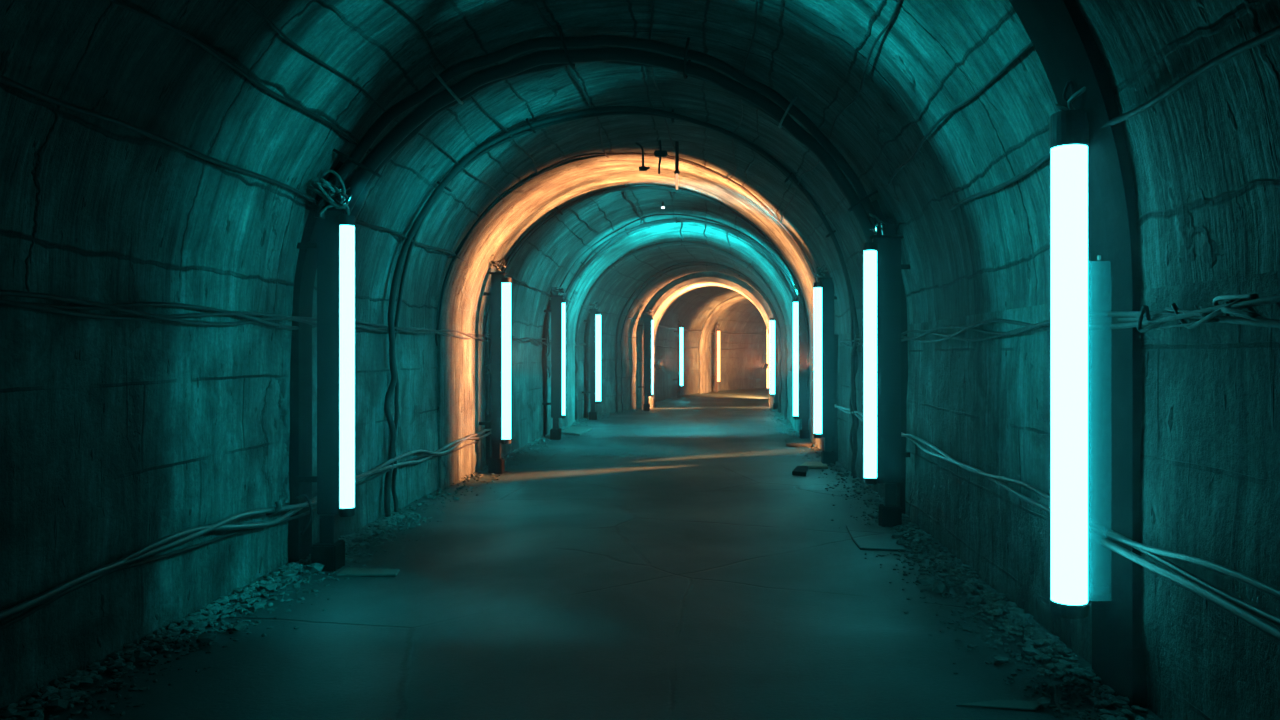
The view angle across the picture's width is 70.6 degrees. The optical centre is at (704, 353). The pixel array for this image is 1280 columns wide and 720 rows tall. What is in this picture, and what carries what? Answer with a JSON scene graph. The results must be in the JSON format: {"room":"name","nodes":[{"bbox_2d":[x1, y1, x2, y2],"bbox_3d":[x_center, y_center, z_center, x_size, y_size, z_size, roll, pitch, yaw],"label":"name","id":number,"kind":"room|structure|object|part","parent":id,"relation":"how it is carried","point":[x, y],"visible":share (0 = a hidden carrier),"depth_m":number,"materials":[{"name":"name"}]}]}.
{"room":"underground tunnel","nodes":[
{"label":"underground tunnel","id":0,"kind":"room"},
{"bbox_2d":[1,388,1161,719],"bbox_3d":[1.884,1.506,19.279,11.726,0.074,49.507,0,0,14],"label":"floor","id":1,"kind":"structure","parent":0,"point":[670,561],"depth_m":5.19,"materials":[{"name":"concrete"}]},
{"bbox_2d":[46,699,68,710],"bbox_3d":[-2.758,1.496,3.832,0.083,0.054,0.079,0,0,0],"label":"stone","id":2,"kind":"object","parent":1,"relation":"on","point":[58,704],"visible":1,"depth_m":3.81,"materials":[{"name":"grey stone"}]},
{"bbox_2d":[131,651,152,662],"bbox_3d":[-2.782,1.495,4.437,0.099,0.058,0.071,0,0,0],"label":"stone","id":3,"kind":"object","parent":1,"relation":"on","point":[140,657],"visible":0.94,"depth_m":4.42,"materials":[{"name":"grey stone"}]},
{"bbox_2d":[232,622,246,630],"bbox_3d":[-2.553,1.495,4.927,0.065,0.047,0.102,0,0,-12],"label":"stone","id":4,"kind":"object","parent":1,"relation":"on","point":[239,626],"visible":1,"depth_m":4.90,"materials":[{"name":"grey stone"}]},
{"bbox_2d":[252,602,265,608],"bbox_3d":[-2.656,1.498,5.362,0.072,0.043,0.083,0,0,0],"label":"stone","id":5,"kind":"object","parent":1,"relation":"on","point":[258,605],"visible":1,"depth_m":5.34,"materials":[{"name":"grey stone"}]},
{"bbox_2d":[260,583,276,590],"bbox_3d":[-2.794,1.488,5.758,0.097,0.041,0.098,0,0,-17],"label":"stone","id":6,"kind":"object","parent":1,"relation":"on","point":[270,586],"visible":0.97,"depth_m":5.74,"materials":[{"name":"grey stone"}]},
{"bbox_2d":[282,572,297,577],"bbox_3d":[-2.805,1.495,6.082,0.097,0.036,0.072,0,0,-21],"label":"stone","id":7,"kind":"object","parent":1,"relation":"on","point":[290,574],"visible":1,"depth_m":6.06,"materials":[{"name":"grey stone"}]},
{"bbox_2d":[306,563,324,571],"bbox_3d":[-2.721,1.494,6.291,0.126,0.070,0.108,0,0,26],"label":"stone","id":8,"kind":"object","parent":1,"relation":"on","point":[314,567],"visible":1,"depth_m":6.25,"materials":[{"name":"grey stone"}]},
{"bbox_2d":[296,178,355,571],"bbox_3d":[-2.660,0.166,6.379,0.425,2.768,0.299,0,0,39],"label":"tube light","id":9,"kind":"object","parent":1,"relation":"on","point":[335,245],"depth_m":6.38,"materials":[{"name":"black paint"}]},
{"bbox_3d":[-2.680,1.325,6.410,0.100,0.370,0.080,0,0,0],"label":"post","id":10,"kind":"part","parent":9,"relation":"part of","materials":[{"name":"black metal"}]},
{"bbox_3d":[-2.658,-1.032,6.400,0.220,0.025,0.120,0,0,0],"label":"plate","id":11,"kind":"part","parent":9,"relation":"part of","materials":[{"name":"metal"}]},
{"bbox_3d":[-2.681,-1.095,6.499,0.221,0.201,0.070,0,0,19],"label":"wash light","id":12,"kind":"part","parent":9,"relation":"part of","materials":[{"name":"metal"}]},
{"bbox_2d":[0,405,659,719],"bbox_3d":[-2.463,1.496,13.596,1.452,0.087,26.052,0,0,2],"label":"rubble","id":13,"kind":"object","parent":1,"relation":"on","point":[56,690],"visible":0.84,"depth_m":4.92,"materials":[{"name":"stone"}]},
{"bbox_2d":[336,567,399,576],"bbox_3d":[-2.335,1.520,6.274,0.428,0.020,0.199,0,0,0],"label":"concrete slab","id":14,"kind":"object","parent":1,"relation":"on","point":[359,572],"visible":1,"depth_m":6.22,"materials":[{"name":"grey concrete"}]},
{"bbox_2d":[479,258,510,473],"bbox_3d":[-2.668,0.165,11.542,0.443,2.770,0.292,0,0,29],"label":"tube light","id":15,"kind":"object","parent":1,"relation":"on","point":[500,293],"visible":0.99,"depth_m":11.53,"materials":[{"name":"black paint"}]},
{"bbox_3d":[-2.676,1.325,11.560,0.100,0.370,0.080,0,0,0],"label":"post","id":16,"kind":"part","parent":15,"relation":"part of","materials":[{"name":"metal"}]},
{"bbox_3d":[-2.655,-1.032,11.550,0.200,0.025,0.120,0,0,0],"label":"plate","id":17,"kind":"part","parent":15,"relation":"part of","materials":[{"name":"metal"}]},
{"bbox_2d":[542,287,565,439],"bbox_3d":[-2.698,0.173,16.121,0.425,2.754,0.222,0,0,0],"label":"tube light","id":18,"kind":"object","parent":1,"relation":"on","point":[557,310],"depth_m":16.08,"materials":[{"name":"black paint"}]},
{"bbox_3d":[-2.738,-1.110,16.143,0.206,0.180,0.070,0,0,-36],"label":"wash light","id":19,"kind":"part","parent":18,"relation":"part of","materials":[{"name":"black metal"}]},
{"bbox_3d":[-2.672,1.325,16.110,0.100,0.370,0.080,0,0,0],"label":"post","id":20,"kind":"part","parent":18,"relation":"part of","materials":[{"name":"metal"}]},
{"bbox_2d":[561,426,591,435],"bbox_3d":[-2.524,1.510,17.700,0.498,0.040,1.807,0,0,0],"label":"concrete slab","id":21,"kind":"object","parent":1,"relation":"on","point":[573,430],"visible":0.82,"depth_m":17.53,"materials":[{"name":"grey concrete"}]},
{"bbox_2d":[582,302,600,419],"bbox_3d":[-2.636,0.173,20.847,0.448,2.754,0.344,0,0,0],"label":"tube light","id":22,"kind":"object","parent":1,"relation":"on","point":[595,317],"visible":0.99,"depth_m":20.88,"materials":[{"name":"black paint"}]},
{"bbox_3d":[-2.601,1.325,20.910,0.100,0.370,0.080,0,0,0],"label":"post","id":23,"kind":"part","parent":22,"relation":"part of","materials":[{"name":"metal"}]},
{"bbox_2d":[638,309,653,410],"bbox_3d":[-1.596,0.166,24.245,0.428,2.769,0.341,0,0,0],"label":"tube light","id":24,"kind":"object","parent":1,"relation":"on","point":[648,320],"visible":1,"depth_m":24.28,"materials":[{"name":"black paint"}]},
{"bbox_3d":[-1.575,1.325,24.310,0.100,0.370,0.080,0,0,0],"label":"post","id":25,"kind":"part","parent":24,"relation":"part of","materials":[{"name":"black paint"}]},
{"bbox_2d":[673,319,682,397],"bbox_3d":[-0.908,0.147,30.919,0.354,2.726,0.299,0,0,-15],"label":"tube light","id":26,"kind":"object","parent":1,"relation":"on","point":[679,331],"visible":1,"depth_m":30.97,"materials":[{"name":"black paint"}]},
{"bbox_3d":[-0.904,1.325,31.010,0.100,0.370,0.080,0,0,0],"label":"post","id":27,"kind":"part","parent":26,"relation":"part of","materials":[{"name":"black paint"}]},
{"bbox_2d":[712,323,719,391],"bbox_3d":[0.483,0.147,35.606,0.326,2.725,0.254,0,0,35],"label":"tube light","id":28,"kind":"object","parent":1,"relation":"on","point":[717,331],"visible":1,"depth_m":35.56,"materials":[{"name":"black paint"}]},
{"bbox_2d":[766,331,768,389],"bbox_3d":[2.162,0.167,28.849,0.376,2.767,0.302,0,0,0],"label":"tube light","id":29,"kind":"object","parent":1,"relation":"on","point":[767,388],"visible":0.1,"depth_m":28.85,"materials":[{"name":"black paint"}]},
{"bbox_2d":[770,313,778,408],"bbox_3d":[1.905,0.160,24.424,0.270,2.780,0.299,0,0,-13],"label":"tube light","id":30,"kind":"object","parent":1,"relation":"on","point":[774,386],"visible":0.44,"depth_m":24.41,"materials":[{"name":"black paint"}]},
{"bbox_2d":[786,438,812,446],"bbox_3d":[1.725,1.505,15.409,0.442,0.050,1.122,0,0,18],"label":"concrete slab","id":31,"kind":"object","parent":1,"relation":"on","point":[800,442],"visible":0.68,"depth_m":15.05,"materials":[{"name":"grey concrete"}]},
{"bbox_2d":[792,466,807,475],"bbox_3d":[1.212,1.494,11.498,0.183,0.071,0.576,0,0,9],"label":"board","id":32,"kind":"object","parent":1,"relation":"on","point":[799,470],"visible":1,"depth_m":11.37,"materials":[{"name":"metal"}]},
{"bbox_2d":[793,285,809,438],"bbox_3d":[1.699,0.166,15.821,0.306,2.769,0.258,0,0,0],"label":"tube light","id":33,"kind":"object","parent":1,"relation":"on","point":[800,348],"visible":0.88,"depth_m":15.83,"materials":[{"name":"black paint"}]},
{"bbox_3d":[1.753,1.325,15.860,0.100,0.370,0.080,0,0,0],"label":"post","id":34,"kind":"part","parent":33,"relation":"part of","materials":[{"name":"metal"}]},
{"bbox_2d":[799,462,827,468],"bbox_3d":[1.470,1.512,12.263,0.381,0.035,0.545,0,0,5],"label":"board","id":35,"kind":"object","parent":1,"relation":"on","point":[817,465],"visible":0.74,"depth_m":12.07,"materials":[{"name":"grey wood"}]},
{"bbox_2d":[813,265,837,465],"bbox_3d":[1.654,0.171,12.313,0.332,2.757,0.305,0,0,0],"label":"tube light","id":36,"kind":"object","parent":1,"relation":"on","point":[824,297],"visible":0.97,"depth_m":12.33,"materials":[{"name":"black paint"}]},
{"bbox_3d":[1.670,-1.032,12.350,0.230,0.025,0.120,0,0,0],"label":"plate","id":37,"kind":"part","parent":36,"relation":"part of","materials":[{"name":"metal"}]},
{"bbox_3d":[1.694,1.325,12.360,0.100,0.370,0.080,0,0,0],"label":"post","id":38,"kind":"part","parent":36,"relation":"part of","materials":[{"name":"metal"}]},
{"bbox_2d":[846,525,904,551],"bbox_3d":[1.400,1.527,7.475,0.468,0.030,0.973,0,0,10],"label":"concrete slab","id":39,"kind":"object","parent":1,"relation":"on","point":[865,537],"visible":0.84,"depth_m":7.38,"materials":[{"name":"grey concrete"}]},
{"bbox_2d":[863,213,909,526],"bbox_3d":[1.593,0.164,7.941,0.426,2.773,0.271,0,0,-19],"label":"tube light","id":40,"kind":"object","parent":1,"relation":"on","point":[883,266],"depth_m":7.93,"materials":[{"name":"black paint"}]},
{"bbox_3d":[1.605,-1.032,7.950,0.280,0.025,0.120,0,0,0],"label":"plate","id":41,"kind":"part","parent":40,"relation":"part of","materials":[{"name":"metal"}]},
{"bbox_3d":[1.672,-1.116,8.006,0.214,0.190,0.070,0,0,9],"label":"wash light","id":42,"kind":"part","parent":40,"relation":"part of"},
{"bbox_3d":[1.635,1.325,7.960,0.100,0.370,0.080,0,0,0],"label":"post","id":43,"kind":"part","parent":40,"relation":"part of","materials":[{"name":"metal"}]},
{"bbox_2d":[896,537,903,544],"bbox_3d":[1.552,1.492,7.153,0.066,0.073,0.069,0,0,0],"label":"stone","id":44,"kind":"object","parent":1,"relation":"on","point":[899,541],"visible":0.97,"depth_m":7.13,"materials":[{"name":"grey stone"}]},
{"bbox_2d":[932,581,945,593],"bbox_3d":[1.494,1.491,5.748,0.080,0.083,0.100,0,0,18],"label":"stone","id":45,"kind":"object","parent":1,"relation":"on","point":[939,587],"visible":1,"depth_m":5.72,"materials":[{"name":"grey stone"}]},
{"bbox_2d":[760,407,1153,719],"bbox_3d":[1.567,1.498,13.215,0.800,0.087,25.292,0,0,1],"label":"rubble","id":46,"kind":"object","parent":1,"relation":"on","point":[1032,636],"visible":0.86,"depth_m":5.00,"materials":[{"name":"stone"}]},
{"bbox_2d":[956,700,1040,710],"bbox_3d":[1.291,1.524,3.909,0.404,0.012,0.097,0,0,6],"label":"concrete slab","id":47,"kind":"object","parent":1,"relation":"on","point":[1019,705],"visible":0.78,"depth_m":3.90,"materials":[{"name":"grey concrete"}]},
{"bbox_2d":[993,600,1006,607],"bbox_3d":[1.740,1.492,5.331,0.108,0.064,0.053,0,0,-25],"label":"stone","id":48,"kind":"object","parent":1,"relation":"on","point":[998,603],"visible":0.66,"depth_m":5.32,"materials":[{"name":"grey stone"}]},
{"bbox_2d":[993,656,1008,663],"bbox_3d":[1.451,1.499,4.405,0.073,0.038,0.062,0,0,42],"label":"stone","id":49,"kind":"object","parent":1,"relation":"on","point":[998,659],"visible":1,"depth_m":4.39,"materials":[{"name":"grey stone"}]},
{"bbox_2d":[1022,647,1039,654],"bbox_3d":[1.636,1.493,4.517,0.083,0.040,0.080,0,0,0],"label":"stone","id":50,"kind":"object","parent":1,"relation":"on","point":[1028,650],"visible":1,"depth_m":4.50,"materials":[{"name":"grey stone"}]},
{"bbox_2d":[1037,696,1050,707],"bbox_3d":[1.456,1.497,3.869,0.052,0.038,0.086,0,0,27],"label":"stone","id":51,"kind":"object","parent":1,"relation":"on","point":[1043,702],"visible":1,"depth_m":3.85,"materials":[{"name":"grey stone"}]},
{"bbox_2d":[1009,0,1147,709],"bbox_3d":[-0.550,-0.560,3.280,5.184,4.180,0.405,0,0,-17],"label":"rib","id":52,"kind":"object","parent":1,"relation":"on","point":[1067,50],"visible":0.77,"depth_m":3.90,"materials":[{"name":"concrete"}]},
{"bbox_2d":[0,75,585,305],"bbox_3d":[-2.741,-1.078,8.750,0.089,0.087,23.500,0,0,0],"label":"cable","id":53,"kind":"object","parent":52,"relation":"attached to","point":[3,79],"visible":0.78,"depth_m":4.63,"materials":[{"name":"black rubber"}]},
{"bbox_2d":[0,0,1279,347],"bbox_3d":[1.867,-1.456,19.231,11.561,2.373,49.367,0,0,14],"label":"ceiling","id":54,"kind":"structure","parent":0,"point":[92,207],"depth_m":5.55,"materials":[{"name":"concrete"}]},
{"bbox_2d":[108,0,368,153],"bbox_3d":[-2.530,-1.534,2.000,0.075,0.099,10.001,0,0,0],"label":"wire","id":55,"kind":"object","parent":54,"relation":"attached to","point":[117,2],"visible":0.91,"depth_m":4.69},
{"bbox_2d":[244,0,503,199],"bbox_3d":[-2.338,-1.790,6.500,0.066,0.067,11.001,0,0,0],"label":"wire","id":56,"kind":"object","parent":54,"relation":"attached to","point":[248,2],"visible":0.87,"depth_m":5.73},
{"bbox_2d":[386,0,598,232],"bbox_3d":[-1.939,-2.142,9.000,0.106,0.083,14.001,0,0,0],"label":"wire","id":57,"kind":"object","parent":54,"relation":"attached to","point":[388,1],"visible":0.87,"depth_m":6.98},
{"bbox_2d":[532,0,641,224],"bbox_3d":[-1.196,-2.490,10.250,0.113,0.074,14.501,0,0,0],"label":"wire","id":58,"kind":"object","parent":54,"relation":"attached to","point":[544,19],"visible":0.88,"depth_m":8.44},
{"bbox_2d":[288,25,907,563],"bbox_3d":[-0.546,-0.533,7.461,5.290,4.127,0.574,0,0,-22],"label":"arch","id":59,"kind":"object","parent":54,"relation":"attached to","point":[749,90],"visible":0.88,"depth_m":6.89,"materials":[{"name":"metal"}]},
{"bbox_3d":[-2.794,0.057,6.590,0.467,2.947,0.234,0,0,-21],"label":"leg","id":60,"kind":"part","parent":59,"relation":"part of","materials":[{"name":"metal"}]},
{"bbox_2d":[309,170,352,214],"bbox_3d":[-2.697,-1.138,6.378,0.354,0.319,0.191,0,0,-11],"label":"loose cable","id":61,"kind":"object","parent":59,"relation":"hanging from","point":[340,205],"visible":0.81,"depth_m":6.32,"materials":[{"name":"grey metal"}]},
{"bbox_3d":[1.694,0.057,8.350,0.467,2.947,0.234,0,0,-21],"label":"leg","id":62,"kind":"part","parent":59,"relation":"part of","materials":[{"name":"metal"}]},
{"bbox_2d":[384,106,858,516],"bbox_3d":[-0.549,-0.560,9.580,5.499,4.124,0.327,0,0,-28],"label":"arch","id":63,"kind":"object","parent":54,"relation":"attached to","point":[494,142],"visible":0.97,"depth_m":8.90,"materials":[{"name":"metal"}]},
{"bbox_2d":[635,142,649,170],"bbox_3d":[-0.763,-2.416,11.000,0.183,0.352,0.040,0,0,0],"label":"hanger","id":64,"kind":"object","parent":54,"relation":"hanging from","point":[641,168],"visible":1,"depth_m":10.99,"materials":[{"name":"black paint"}]},
{"bbox_2d":[485,186,809,414],"bbox_3d":[-0.550,-0.881,13.998,6.264,3.392,0.241,0,0,-39],"label":"arch","id":65,"kind":"object","parent":54,"relation":"attached to","point":[563,208],"visible":0.81,"depth_m":13.28,"materials":[{"name":"metal"}]},
{"bbox_2d":[654,140,666,173],"bbox_3d":[-0.540,-2.405,11.000,0.160,0.411,0.100,0,0,0],"label":"hanger","id":66,"kind":"object","parent":54,"relation":"hanging from","point":[660,153],"visible":1,"depth_m":10.96,"materials":[{"name":"black paint"}]},
{"bbox_3d":[-0.551,-2.405,11.000,0.047,0.411,0.026,0,0,0],"label":"rod","id":67,"kind":"part","parent":66,"relation":"part of","materials":[{"name":"black paint"}]},
{"bbox_2d":[649,0,676,199],"bbox_3d":[-0.422,-2.581,9.000,0.166,0.038,12.002,0,0,0],"label":"wire","id":68,"kind":"object","parent":54,"relation":"attached to","point":[652,1],"visible":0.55,"depth_m":8.42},
{"bbox_2d":[674,141,679,189],"bbox_3d":[-0.342,-2.310,11.000,0.070,0.600,0.068,0,0,0],"label":"pendant lamp","id":69,"kind":"object","parent":54,"relation":"hanging from","point":[676,171],"visible":1,"depth_m":10.99,"materials":[{"name":"black metal"}]},
{"bbox_2d":[675,141,678,170],"bbox_3d":[-0.342,-2.420,11.000,0.044,0.380,0.043,0,0,0],"label":"hanger","id":70,"kind":"object","parent":69,"relation":"attached to","point":[676,142],"depth_m":10.98,"materials":[{"name":"black paint"}]},
{"bbox_3d":[-0.342,-2.107,11.000,0.032,0.195,0.031,0,0,0],"label":"bulb","id":71,"kind":"part","parent":69,"relation":"part of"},
{"bbox_2d":[575,239,787,420],"bbox_3d":[-0.528,-0.515,20.199,4.808,4.102,0.224,0,0,-3],"label":"arch","id":72,"kind":"object","parent":54,"relation":"attached to","point":[681,242],"visible":0.9,"depth_m":20.17,"materials":[{"name":"concrete"}]},
{"bbox_2d":[680,220,683,239],"bbox_3d":[-0.440,-2.376,17.106,0.092,0.419,0.041,0,0,-17],"label":"hanger","id":73,"kind":"object","parent":54,"relation":"hanging from","point":[681,220],"visible":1,"depth_m":17.09,"materials":[{"name":"grey metal"}]},
{"bbox_2d":[615,261,781,412],"bbox_3d":[-0.171,-0.425,23.125,4.272,3.921,0.402,0,0,3],"label":"arch","id":74,"kind":"object","parent":54,"relation":"attached to","point":[696,263],"visible":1,"depth_m":23.05,"materials":[{"name":"concrete"}]},
{"bbox_2d":[658,325,766,334],"bbox_3d":[0.104,-0.856,33.325,1.195,0.080,13.050,0,0,19],"label":"pipe","id":75,"kind":"object","parent":54,"relation":"attached to","point":[658,325],"visible":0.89,"depth_m":34.12,"materials":[{"name":"metal"}]},
{"bbox_2d":[722,0,757,213],"bbox_3d":[0.350,-2.411,9.250,0.117,0.069,12.501,0,0,0],"label":"wire","id":76,"kind":"object","parent":54,"relation":"attached to","point":[756,1],"visible":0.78,"depth_m":7.50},
{"bbox_2d":[781,0,900,223],"bbox_3d":[1.101,-1.935,8.250,0.094,0.092,11.500,0,0,0],"label":"wire","id":77,"kind":"object","parent":54,"relation":"attached to","point":[899,1],"visible":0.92,"depth_m":6.36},
{"bbox_2d":[886,41,1032,187],"bbox_3d":[1.492,-1.432,5.750,0.053,0.093,3.501,0,0,0],"label":"cable","id":78,"kind":"object","parent":54,"relation":"attached to","point":[1018,55],"visible":0.98,"depth_m":5.12,"materials":[{"name":"black rubber"}]},
{"bbox_2d":[949,25,1279,210],"bbox_3d":[1.702,-0.978,2.099,0.051,0.105,8.202,0,0,0],"label":"cable","id":79,"kind":"object","parent":54,"relation":"attached to","point":[1275,31],"visible":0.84,"depth_m":3.28,"materials":[{"name":"black rubber"}]},
{"bbox_2d":[0,271,1279,719],"bbox_3d":[2.217,0.630,19.299,13.924,1.800,49.472,0,0,17],"label":"wall","id":80,"kind":"structure","parent":0,"point":[118,438],"depth_m":4.67,"materials":[{"name":"concrete"}]},
{"bbox_2d":[0,440,478,630],"bbox_3d":[-2.889,1.099,4.250,0.021,0.135,14.501,0,0,0],"label":"cable","id":81,"kind":"object","parent":80,"relation":"attached to","point":[38,607],"visible":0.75,"depth_m":4.93,"materials":[{"name":"grey rubber"}]},
{"bbox_2d":[0,429,490,619],"bbox_3d":[-2.878,1.045,4.650,0.076,0.186,15.304,0,0,0],"label":"cable","id":82,"kind":"object","parent":80,"relation":"attached to","point":[170,541],"visible":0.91,"depth_m":4.99,"materials":[{"name":"rubber"}]},
{"bbox_2d":[266,494,311,534],"bbox_3d":[-2.848,1.124,6.170,0.104,0.302,0.396,0,0,8],"label":"wire","id":83,"kind":"object","parent":82,"relation":"hanging from","point":[278,507],"visible":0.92,"depth_m":6.32,"materials":[{"name":"metal"}]},
{"bbox_2d":[0,290,585,346],"bbox_3d":[-2.895,-0.221,9.000,0.137,0.151,24.002,0,0,0],"label":"cable","id":84,"kind":"object","parent":80,"relation":"attached to","point":[85,305],"visible":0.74,"depth_m":4.89,"materials":[{"name":"black rubber"}]},
{"bbox_2d":[485,338,491,464],"bbox_3d":[-2.936,0.648,12.200,0.088,1.764,0.160,0,0,0],"label":"rib","id":85,"kind":"object","parent":80,"relation":"attached to","point":[487,417],"visible":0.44,"depth_m":12.12,"materials":[{"name":"metal"}]},
{"bbox_2d":[542,300,550,436],"bbox_3d":[-2.879,0.266,16.450,0.203,2.528,0.220,0,0,0],"label":"rib","id":86,"kind":"object","parent":80,"relation":"attached to","point":[547,314],"visible":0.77,"depth_m":16.34,"materials":[{"name":"metal"}]},
{"bbox_2d":[583,313,589,417],"bbox_3d":[-2.756,0.278,21.198,0.223,2.504,0.207,0,0,0],"label":"rib","id":87,"kind":"object","parent":80,"relation":"attached to","point":[586,333],"visible":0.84,"depth_m":21.10,"materials":[{"name":"metal"}]},
{"bbox_2d":[435,153,823,489],"bbox_3d":[-0.546,-0.572,12.800,7.430,4.203,1.542,0,0,-38],"label":"arch","id":88,"kind":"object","parent":80,"relation":"attached to","point":[459,362],"depth_m":11.29,"materials":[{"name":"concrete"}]},
{"bbox_2d":[653,363,659,369],"bbox_3d":[-1.372,0.357,25.391,0.222,0.209,0.070,0,0,-7],"label":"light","id":89,"kind":"object","parent":80,"relation":"attached to","point":[656,365],"visible":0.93,"depth_m":25.36,"materials":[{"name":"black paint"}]},
{"bbox_2d":[547,214,800,431],"bbox_3d":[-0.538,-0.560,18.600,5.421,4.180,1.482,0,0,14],"label":"arch","id":90,"kind":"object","parent":80,"relation":"attached to","point":[606,258],"depth_m":18.48,"materials":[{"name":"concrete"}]},
{"bbox_2d":[655,345,747,349],"bbox_3d":[-0.266,-0.226,32.935,0.867,0.108,12.145,0,0,16],"label":"cable","id":91,"kind":"object","parent":80,"relation":"attached to","point":[655,345],"visible":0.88,"depth_m":33.99,"materials":[{"name":"black rubber"}]},
{"bbox_2d":[636,271,778,409],"bbox_3d":[0.149,-0.409,25.602,4.417,3.879,1.529,0,0,-8],"label":"trim","id":92,"kind":"structure","parent":80,"relation":"attached to","point":[668,294],"depth_m":25.03,"materials":[{"name":"concrete"}]},
{"bbox_2d":[698,294,746,393],"bbox_3d":[1.594,-0.370,33.458,5.075,3.800,0.880,0,0,42],"label":"trim","id":93,"kind":"structure","parent":80,"relation":"attached to","point":[703,342],"depth_m":34.53,"materials":[{"name":"concrete"}]},
{"bbox_2d":[762,363,768,369],"bbox_3d":[1.788,0.357,26.325,0.222,0.209,0.070,0,0,-20],"label":"light","id":94,"kind":"object","parent":80,"relation":"attached to","point":[765,366],"visible":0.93,"depth_m":26.29,"materials":[{"name":"black paint"}]},
{"bbox_2d":[809,339,809,390],"bbox_3d":[1.844,0.630,16.200,0.088,1.800,0.300,0,0,0],"label":"rib","id":95,"kind":"object","parent":80,"relation":"attached to","point":[809,339],"visible":0.02,"depth_m":16.05,"materials":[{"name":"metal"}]},
{"bbox_2d":[832,335,837,461],"bbox_3d":[1.839,0.630,12.700,0.088,1.800,0.300,0,0,0],"label":"rib","id":96,"kind":"object","parent":80,"relation":"attached to","point":[835,438],"visible":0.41,"depth_m":12.55,"materials":[{"name":"metal"}]},
{"bbox_2d":[834,404,1279,625],"bbox_3d":[1.789,0.775,5.700,0.049,0.217,13.401,0,0,0],"label":"cable","id":97,"kind":"object","parent":80,"relation":"attached to","point":[1156,554],"visible":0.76,"depth_m":3.53,"materials":[{"name":"rubber"}]},
{"bbox_2d":[838,294,1279,347],"bbox_3d":[1.799,-0.141,4.750,0.075,0.158,14.502,0,0,0],"label":"cable","id":98,"kind":"object","parent":80,"relation":"attached to","point":[1131,317],"visible":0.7,"depth_m":3.92,"materials":[{"name":"black rubber"}]},
{"bbox_2d":[1049,81,1108,618],"bbox_3d":[1.666,-0.032,4.000,0.274,2.365,0.245,0,0,-39],"label":"tube light","id":99,"kind":"object","parent":80,"relation":"attached to","point":[1069,127],"visible":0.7,"depth_m":3.92,"materials":[{"name":"black paint"}]},
{"bbox_2d":[1088,530,1279,641],"bbox_3d":[1.766,0.912,2.075,0.032,0.206,4.151,0,0,0],"label":"cable","id":100,"kind":"object","parent":80,"relation":"attached to","point":[1239,612],"visible":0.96,"depth_m":3.22,"materials":[{"name":"rubber"}]},
{"bbox_2d":[1137,294,1279,332],"bbox_3d":[1.788,-0.146,3.227,0.077,0.117,0.896,0,0,0],"label":"wire tangle","id":101,"kind":"object","parent":80,"relation":"attached to","point":[1252,314],"visible":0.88,"depth_m":3.15,"materials":[{"name":"metal"}]}
]}

